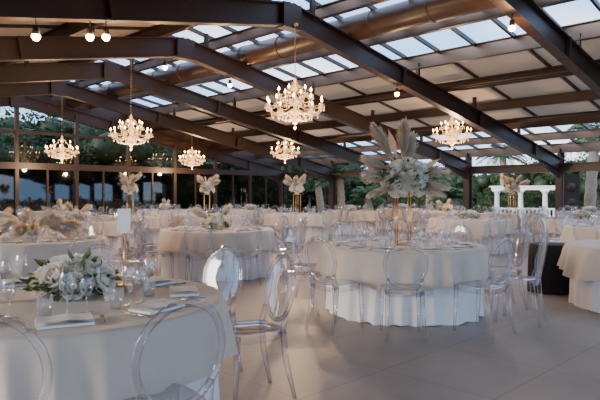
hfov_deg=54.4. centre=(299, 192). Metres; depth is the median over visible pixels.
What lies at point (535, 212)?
dining chair
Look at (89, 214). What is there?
tablecloth
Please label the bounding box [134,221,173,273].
dining chair
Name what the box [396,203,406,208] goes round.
floral centerpiece
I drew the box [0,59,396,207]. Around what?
roof beam
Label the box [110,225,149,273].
dining chair
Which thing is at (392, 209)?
dining chair
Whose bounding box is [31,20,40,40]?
ceiling spotlight
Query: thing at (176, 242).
tablecloth
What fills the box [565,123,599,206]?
palm tree
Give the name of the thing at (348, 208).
dining chair
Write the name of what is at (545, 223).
tablecloth
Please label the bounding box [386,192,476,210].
hedge
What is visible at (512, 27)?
ceiling spotlight
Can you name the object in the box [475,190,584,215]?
hedge
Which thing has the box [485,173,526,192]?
tree
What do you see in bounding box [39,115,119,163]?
tree
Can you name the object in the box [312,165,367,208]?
palm tree
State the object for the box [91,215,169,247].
tablecloth
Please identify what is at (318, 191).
palm tree
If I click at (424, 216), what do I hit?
tablecloth
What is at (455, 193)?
palm tree
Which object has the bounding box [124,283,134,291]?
votive candle
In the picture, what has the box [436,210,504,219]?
glassware
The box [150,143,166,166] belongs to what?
tree
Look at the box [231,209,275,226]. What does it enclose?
tablecloth
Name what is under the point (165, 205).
floral centerpiece
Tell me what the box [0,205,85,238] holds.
arrangement
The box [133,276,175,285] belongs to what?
folded napkin
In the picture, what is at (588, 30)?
roof
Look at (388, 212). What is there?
tablecloth
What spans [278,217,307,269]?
dining chair
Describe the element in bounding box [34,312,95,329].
folded napkin
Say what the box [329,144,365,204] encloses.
tree
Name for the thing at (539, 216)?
dining chair
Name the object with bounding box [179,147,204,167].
crystal chandelier
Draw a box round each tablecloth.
[0,228,57,235]
[0,234,113,279]
[0,276,237,399]
[26,211,91,222]
[27,219,122,256]
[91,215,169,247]
[136,209,192,227]
[156,226,276,282]
[169,213,242,227]
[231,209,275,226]
[263,213,330,241]
[314,239,492,326]
[322,210,379,234]
[377,208,426,229]
[415,210,459,234]
[426,217,515,254]
[480,213,547,242]
[533,217,599,241]
[556,212,599,217]
[557,240,599,312]
[559,224,599,241]
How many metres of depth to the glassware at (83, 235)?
7.29 m
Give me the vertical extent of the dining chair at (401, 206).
0.940 m
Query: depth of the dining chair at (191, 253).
8.46 m
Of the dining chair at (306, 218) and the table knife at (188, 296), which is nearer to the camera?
the table knife at (188, 296)
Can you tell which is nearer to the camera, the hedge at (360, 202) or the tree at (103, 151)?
the tree at (103, 151)
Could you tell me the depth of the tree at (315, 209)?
39.94 m
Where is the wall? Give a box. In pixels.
[325,168,563,210]
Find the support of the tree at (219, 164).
on the ground
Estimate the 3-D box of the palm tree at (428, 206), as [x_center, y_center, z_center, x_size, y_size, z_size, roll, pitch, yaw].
[7.171,0.027,32.682,2.734,3.079,2.855,0,0,-30]
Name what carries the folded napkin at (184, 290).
on the tablecloth at (90, 362)
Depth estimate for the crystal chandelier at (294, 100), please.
11.85 m
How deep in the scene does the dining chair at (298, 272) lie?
6.49 m
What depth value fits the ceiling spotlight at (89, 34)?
8.93 m
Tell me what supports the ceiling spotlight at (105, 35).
attached to the roof beam at (281, 15)
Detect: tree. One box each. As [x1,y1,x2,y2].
[0,107,54,163]
[0,116,40,144]
[0,119,40,162]
[3,130,57,163]
[24,112,66,163]
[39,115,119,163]
[50,132,102,164]
[57,126,83,164]
[79,127,171,167]
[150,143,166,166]
[159,147,199,167]
[183,152,221,168]
[212,161,227,169]
[221,164,246,169]
[280,148,294,212]
[285,148,303,206]
[286,147,336,211]
[291,146,314,210]
[304,170,336,212]
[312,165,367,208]
[312,194,327,212]
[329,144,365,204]
[345,186,386,209]
[347,177,369,191]
[364,169,381,188]
[426,167,455,209]
[429,185,476,210]
[439,175,462,189]
[472,174,483,191]
[474,174,496,192]
[475,144,529,192]
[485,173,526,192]
[512,173,534,192]
[522,158,566,192]
[537,157,579,192]
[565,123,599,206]
[566,151,599,182]
[576,153,599,192]
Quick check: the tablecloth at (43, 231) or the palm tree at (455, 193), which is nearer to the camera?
the tablecloth at (43, 231)
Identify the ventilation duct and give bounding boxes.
[66,0,496,107]
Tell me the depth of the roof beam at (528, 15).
11.45 m
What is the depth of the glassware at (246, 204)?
20.69 m
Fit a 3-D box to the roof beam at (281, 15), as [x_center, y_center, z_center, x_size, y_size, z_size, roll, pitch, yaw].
[-0.233,-1.393,11.971,0.260,5.487,28.710,0,0,45]
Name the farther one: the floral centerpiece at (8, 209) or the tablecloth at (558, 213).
the tablecloth at (558, 213)
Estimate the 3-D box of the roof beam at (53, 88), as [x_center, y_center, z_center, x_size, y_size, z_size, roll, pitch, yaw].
[-8.379,-1.393,20.117,0.260,5.487,28.710,0,0,45]
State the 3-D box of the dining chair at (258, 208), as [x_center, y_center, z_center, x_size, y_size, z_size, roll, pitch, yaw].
[-0.961,0.883,15.874,0.488,0.940,0.412,0,0,-41]
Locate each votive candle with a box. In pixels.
[103,289,115,300]
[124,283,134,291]
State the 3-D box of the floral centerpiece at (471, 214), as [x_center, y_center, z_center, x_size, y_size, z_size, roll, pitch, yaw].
[3.963,0.530,13.611,0.536,0.364,0.549,0,0,-12]
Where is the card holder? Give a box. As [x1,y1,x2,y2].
[116,209,131,287]
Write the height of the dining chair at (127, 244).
0.940 m
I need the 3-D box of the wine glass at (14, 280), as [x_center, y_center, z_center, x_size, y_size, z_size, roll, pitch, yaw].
[-1.393,0.508,2.789,0.071,0.177,0.071,0,0,0]
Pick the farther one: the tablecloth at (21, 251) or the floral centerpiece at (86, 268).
the tablecloth at (21, 251)
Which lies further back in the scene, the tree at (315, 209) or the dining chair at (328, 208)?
the tree at (315, 209)
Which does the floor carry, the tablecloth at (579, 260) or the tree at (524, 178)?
the tablecloth at (579, 260)
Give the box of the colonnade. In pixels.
[489,186,554,216]
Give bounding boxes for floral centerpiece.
[3,207,13,213]
[17,248,123,301]
[52,198,66,211]
[63,202,92,220]
[119,172,142,215]
[157,199,171,209]
[190,203,232,229]
[197,174,219,214]
[244,203,256,209]
[283,173,305,213]
[342,205,356,210]
[358,118,451,244]
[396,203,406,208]
[436,198,454,210]
[458,208,481,218]
[500,174,529,213]
[567,209,592,218]
[580,205,598,211]
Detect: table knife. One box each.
[122,312,150,317]
[174,296,204,297]
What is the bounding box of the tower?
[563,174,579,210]
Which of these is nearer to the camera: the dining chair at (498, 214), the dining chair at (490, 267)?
the dining chair at (490, 267)
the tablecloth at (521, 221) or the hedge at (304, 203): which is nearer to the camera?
the tablecloth at (521, 221)
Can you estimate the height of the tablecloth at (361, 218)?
0.753 m
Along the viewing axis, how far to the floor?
5.07 m
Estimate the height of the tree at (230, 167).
4.238 m
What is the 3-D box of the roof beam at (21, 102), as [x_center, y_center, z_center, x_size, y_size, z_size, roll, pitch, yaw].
[-11.102,-1.393,22.840,28.710,5.487,0.260,0,0,-45]
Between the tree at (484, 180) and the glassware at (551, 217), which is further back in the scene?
the tree at (484, 180)
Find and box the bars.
[0,0,599,158]
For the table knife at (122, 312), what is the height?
0.011 m
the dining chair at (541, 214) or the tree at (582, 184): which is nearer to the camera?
the dining chair at (541, 214)
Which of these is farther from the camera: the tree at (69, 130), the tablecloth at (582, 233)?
the tree at (69, 130)
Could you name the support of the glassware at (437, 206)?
on the tablecloth at (424, 216)
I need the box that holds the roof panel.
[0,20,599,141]
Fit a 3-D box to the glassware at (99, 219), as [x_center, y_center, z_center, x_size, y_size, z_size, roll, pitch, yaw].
[-4.825,0.498,12.497,1.614,0.201,1.636,0,0,22]
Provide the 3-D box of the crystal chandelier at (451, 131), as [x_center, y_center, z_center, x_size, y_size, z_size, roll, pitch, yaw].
[4.792,-2.020,18.401,1.270,1.314,1.214,0,0,15]
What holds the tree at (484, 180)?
on the ground
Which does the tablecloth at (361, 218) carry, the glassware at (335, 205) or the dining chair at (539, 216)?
the glassware at (335, 205)
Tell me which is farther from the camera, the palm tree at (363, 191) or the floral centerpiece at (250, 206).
the palm tree at (363, 191)
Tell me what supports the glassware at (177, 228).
on the tablecloth at (176, 242)
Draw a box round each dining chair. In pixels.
[1,315,52,388]
[110,214,138,254]
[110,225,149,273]
[111,221,137,273]
[122,211,144,253]
[125,234,153,275]
[131,298,225,399]
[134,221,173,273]
[138,218,157,246]
[185,222,215,282]
[202,246,242,370]
[227,223,261,285]
[231,253,296,399]
[254,208,274,227]
[269,215,289,265]
[270,219,303,264]
[273,230,318,317]
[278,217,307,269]
[282,227,324,297]
[305,236,363,335]
[313,208,331,234]
[332,208,348,238]
[379,239,427,337]
[380,209,394,232]
[400,206,415,233]
[404,210,423,237]
[447,214,467,241]
[453,237,515,338]
[481,214,507,256]
[489,228,527,304]
[494,233,547,327]
[511,212,537,251]
[538,216,565,242]
[539,214,559,241]
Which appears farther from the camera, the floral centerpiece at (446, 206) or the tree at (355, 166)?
the tree at (355, 166)
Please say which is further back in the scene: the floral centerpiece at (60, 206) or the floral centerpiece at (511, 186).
the floral centerpiece at (60, 206)
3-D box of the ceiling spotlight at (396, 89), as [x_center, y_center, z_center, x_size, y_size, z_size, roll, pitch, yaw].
[2.434,-2.607,14.639,0.126,0.380,0.123,0,0,0]
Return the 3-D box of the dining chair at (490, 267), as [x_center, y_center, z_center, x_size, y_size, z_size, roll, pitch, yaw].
[2.407,0.883,6.900,0.488,0.940,0.412,0,0,-4]
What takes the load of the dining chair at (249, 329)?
on the floor
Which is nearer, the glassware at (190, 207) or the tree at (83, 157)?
the glassware at (190, 207)
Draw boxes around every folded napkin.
[0,277,28,287]
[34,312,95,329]
[128,299,184,314]
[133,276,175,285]
[169,285,199,296]
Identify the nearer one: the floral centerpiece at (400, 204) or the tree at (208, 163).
the floral centerpiece at (400, 204)
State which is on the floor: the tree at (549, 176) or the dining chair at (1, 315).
the dining chair at (1, 315)
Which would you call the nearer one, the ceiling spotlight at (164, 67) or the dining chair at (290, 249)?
the dining chair at (290, 249)
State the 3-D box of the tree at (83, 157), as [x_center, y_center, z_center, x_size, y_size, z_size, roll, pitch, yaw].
[-10.445,-0.711,28.735,3.495,4.529,3.382,0,0,-27]
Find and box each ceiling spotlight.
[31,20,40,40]
[86,21,93,40]
[102,21,109,40]
[162,61,167,69]
[228,80,231,87]
[395,88,398,95]
[508,14,515,31]
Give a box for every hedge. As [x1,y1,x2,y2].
[288,193,315,212]
[336,191,386,210]
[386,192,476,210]
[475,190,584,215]
[596,191,599,210]
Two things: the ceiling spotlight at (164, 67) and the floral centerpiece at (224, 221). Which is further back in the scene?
the ceiling spotlight at (164, 67)
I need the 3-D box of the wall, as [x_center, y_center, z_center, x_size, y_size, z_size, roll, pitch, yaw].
[10.253,0.200,21.567,0.120,2.300,32.000,0,0,-45]
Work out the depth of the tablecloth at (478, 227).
12.80 m
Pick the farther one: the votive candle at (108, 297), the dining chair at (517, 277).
the dining chair at (517, 277)
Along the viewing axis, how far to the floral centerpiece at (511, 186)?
16.62 m
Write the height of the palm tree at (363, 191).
1.970 m
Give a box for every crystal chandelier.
[44,136,78,162]
[109,60,152,149]
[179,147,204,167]
[264,23,324,128]
[270,140,299,162]
[431,116,472,148]
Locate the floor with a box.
[112,224,599,399]
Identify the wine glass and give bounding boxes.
[0,280,16,318]
[122,266,136,304]
[134,269,146,302]
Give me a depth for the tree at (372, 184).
39.42 m
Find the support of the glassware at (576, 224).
on the tablecloth at (582, 233)
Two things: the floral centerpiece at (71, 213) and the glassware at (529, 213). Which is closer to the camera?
the floral centerpiece at (71, 213)
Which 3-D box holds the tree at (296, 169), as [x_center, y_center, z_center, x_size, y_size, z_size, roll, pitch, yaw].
[0.731,-0.819,38.666,4.624,4.748,3.380,0,0,-9]
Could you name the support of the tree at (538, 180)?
on the ground
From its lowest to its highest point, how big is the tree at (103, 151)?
5.157 m
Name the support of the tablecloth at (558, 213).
on the floor
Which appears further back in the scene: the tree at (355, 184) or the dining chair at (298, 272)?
the tree at (355, 184)
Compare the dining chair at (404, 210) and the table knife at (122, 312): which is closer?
the table knife at (122, 312)
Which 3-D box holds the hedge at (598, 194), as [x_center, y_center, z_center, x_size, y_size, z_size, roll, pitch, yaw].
[16.530,0.683,26.563,0.963,1.686,6.232,0,0,-45]
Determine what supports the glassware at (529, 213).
on the tablecloth at (521, 221)
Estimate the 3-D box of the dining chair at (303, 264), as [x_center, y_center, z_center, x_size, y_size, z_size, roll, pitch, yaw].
[0.044,0.883,7.276,0.488,0.940,0.412,0,0,28]
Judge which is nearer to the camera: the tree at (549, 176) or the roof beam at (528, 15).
the roof beam at (528, 15)
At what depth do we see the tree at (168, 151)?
31.24 m
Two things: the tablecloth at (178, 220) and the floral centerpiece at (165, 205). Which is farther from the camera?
the floral centerpiece at (165, 205)
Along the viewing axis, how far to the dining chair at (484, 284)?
5.66 m
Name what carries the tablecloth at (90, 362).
on the floor
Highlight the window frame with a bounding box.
[0,95,282,221]
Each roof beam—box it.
[0,0,564,215]
[0,23,471,209]
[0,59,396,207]
[0,80,335,209]
[0,95,284,212]
[489,0,599,96]
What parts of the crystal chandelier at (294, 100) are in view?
chain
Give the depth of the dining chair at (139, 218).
10.17 m
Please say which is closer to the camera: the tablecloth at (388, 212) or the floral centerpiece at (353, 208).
the floral centerpiece at (353, 208)
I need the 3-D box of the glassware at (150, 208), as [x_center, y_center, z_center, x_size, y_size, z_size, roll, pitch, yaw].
[-4.431,0.498,15.198,1.629,0.201,1.614,0,0,27]
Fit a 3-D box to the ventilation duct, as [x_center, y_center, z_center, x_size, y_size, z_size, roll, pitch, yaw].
[1.803,-3.796,12.905,0.600,0.600,31.700,0,0,-45]
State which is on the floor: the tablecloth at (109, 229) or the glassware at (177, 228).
the tablecloth at (109, 229)
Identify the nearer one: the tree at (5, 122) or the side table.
the side table
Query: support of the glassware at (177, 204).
on the tablecloth at (164, 212)
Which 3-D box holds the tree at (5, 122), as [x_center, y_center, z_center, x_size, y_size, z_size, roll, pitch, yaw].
[-14.205,-1.513,29.916,4.414,6.199,6.038,0,0,6]
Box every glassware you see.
[0,226,97,243]
[77,213,114,221]
[99,208,161,216]
[142,204,187,210]
[169,218,265,231]
[177,207,233,215]
[231,204,272,209]
[269,206,324,214]
[326,205,373,211]
[333,227,476,251]
[423,206,463,211]
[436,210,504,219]
[482,207,542,214]
[543,211,598,219]
[572,215,599,227]
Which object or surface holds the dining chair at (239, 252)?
on the floor
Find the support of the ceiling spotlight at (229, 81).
attached to the roof beam at (12, 48)
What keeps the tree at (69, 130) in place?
on the ground
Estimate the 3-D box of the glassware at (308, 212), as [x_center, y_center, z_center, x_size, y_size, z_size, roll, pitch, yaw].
[-0.082,0.498,16.802,1.614,0.201,1.636,0,0,42]
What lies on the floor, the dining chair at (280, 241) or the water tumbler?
the dining chair at (280, 241)
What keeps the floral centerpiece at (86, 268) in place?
on the tablecloth at (90, 362)
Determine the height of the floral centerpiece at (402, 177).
1.496 m
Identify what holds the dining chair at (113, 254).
on the floor
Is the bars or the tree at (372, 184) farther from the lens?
the tree at (372, 184)
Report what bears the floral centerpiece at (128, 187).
on the tablecloth at (153, 221)
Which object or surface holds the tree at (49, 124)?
on the ground
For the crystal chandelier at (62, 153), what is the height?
2.865 m
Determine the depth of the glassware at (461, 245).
6.50 m
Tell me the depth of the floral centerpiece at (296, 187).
16.71 m
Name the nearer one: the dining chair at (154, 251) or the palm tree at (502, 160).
the dining chair at (154, 251)
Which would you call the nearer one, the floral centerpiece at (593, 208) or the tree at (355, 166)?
the floral centerpiece at (593, 208)
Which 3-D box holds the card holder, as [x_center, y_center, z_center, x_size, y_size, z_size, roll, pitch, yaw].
[-1.122,0.349,3.720,0.104,0.498,0.104,0,0,-6]
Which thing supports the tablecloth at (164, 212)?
on the floor
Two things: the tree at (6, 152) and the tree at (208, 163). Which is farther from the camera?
the tree at (208, 163)
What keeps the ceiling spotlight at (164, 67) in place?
attached to the roof beam at (12, 48)
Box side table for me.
[527,242,569,294]
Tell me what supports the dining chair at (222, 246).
on the floor
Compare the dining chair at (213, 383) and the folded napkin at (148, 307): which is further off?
the folded napkin at (148, 307)
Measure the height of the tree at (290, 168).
4.664 m
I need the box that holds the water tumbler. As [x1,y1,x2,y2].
[108,288,123,308]
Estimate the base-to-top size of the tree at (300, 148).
6.359 m
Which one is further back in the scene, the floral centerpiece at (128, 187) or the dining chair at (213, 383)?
the floral centerpiece at (128, 187)
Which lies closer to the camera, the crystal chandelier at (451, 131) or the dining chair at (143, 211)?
the dining chair at (143, 211)
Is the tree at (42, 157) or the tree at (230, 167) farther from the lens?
the tree at (230, 167)
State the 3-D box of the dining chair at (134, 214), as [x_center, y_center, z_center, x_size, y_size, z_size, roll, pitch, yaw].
[-3.647,0.883,12.184,0.488,0.940,0.412,0,0,21]
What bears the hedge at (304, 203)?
on the ground
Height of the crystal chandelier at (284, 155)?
1.471 m
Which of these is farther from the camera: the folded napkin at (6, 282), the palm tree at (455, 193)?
the palm tree at (455, 193)
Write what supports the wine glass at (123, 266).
on the tablecloth at (90, 362)
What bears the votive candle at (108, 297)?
on the tablecloth at (90, 362)
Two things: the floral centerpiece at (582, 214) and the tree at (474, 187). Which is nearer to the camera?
the floral centerpiece at (582, 214)
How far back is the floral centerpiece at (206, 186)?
16.11 m
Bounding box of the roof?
[0,0,599,178]
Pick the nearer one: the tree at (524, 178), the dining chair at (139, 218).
the dining chair at (139, 218)
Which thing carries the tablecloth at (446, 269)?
on the floor
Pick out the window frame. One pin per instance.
(16, 165)
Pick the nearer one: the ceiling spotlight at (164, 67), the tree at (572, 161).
the ceiling spotlight at (164, 67)
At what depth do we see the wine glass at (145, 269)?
3.19 m
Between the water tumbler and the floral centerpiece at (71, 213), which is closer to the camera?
the water tumbler
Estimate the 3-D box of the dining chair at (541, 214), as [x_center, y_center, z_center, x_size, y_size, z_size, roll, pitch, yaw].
[4.877,0.883,11.230,0.488,0.940,0.412,0,0,39]
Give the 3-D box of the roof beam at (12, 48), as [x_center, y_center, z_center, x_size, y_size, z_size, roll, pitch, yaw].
[-2.934,-1.393,14.672,28.710,5.487,0.260,0,0,-45]
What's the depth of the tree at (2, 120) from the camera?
27.40 m
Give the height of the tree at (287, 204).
5.437 m
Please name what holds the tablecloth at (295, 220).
on the floor
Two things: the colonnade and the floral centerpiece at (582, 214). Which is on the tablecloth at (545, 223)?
the floral centerpiece at (582, 214)
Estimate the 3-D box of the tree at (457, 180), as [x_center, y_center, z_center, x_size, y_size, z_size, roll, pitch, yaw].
[9.663,-0.111,36.132,2.325,3.265,3.180,0,0,22]
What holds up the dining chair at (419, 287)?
on the floor
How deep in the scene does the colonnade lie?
29.16 m
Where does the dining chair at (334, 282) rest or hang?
on the floor
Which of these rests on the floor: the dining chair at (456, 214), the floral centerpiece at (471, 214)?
the dining chair at (456, 214)

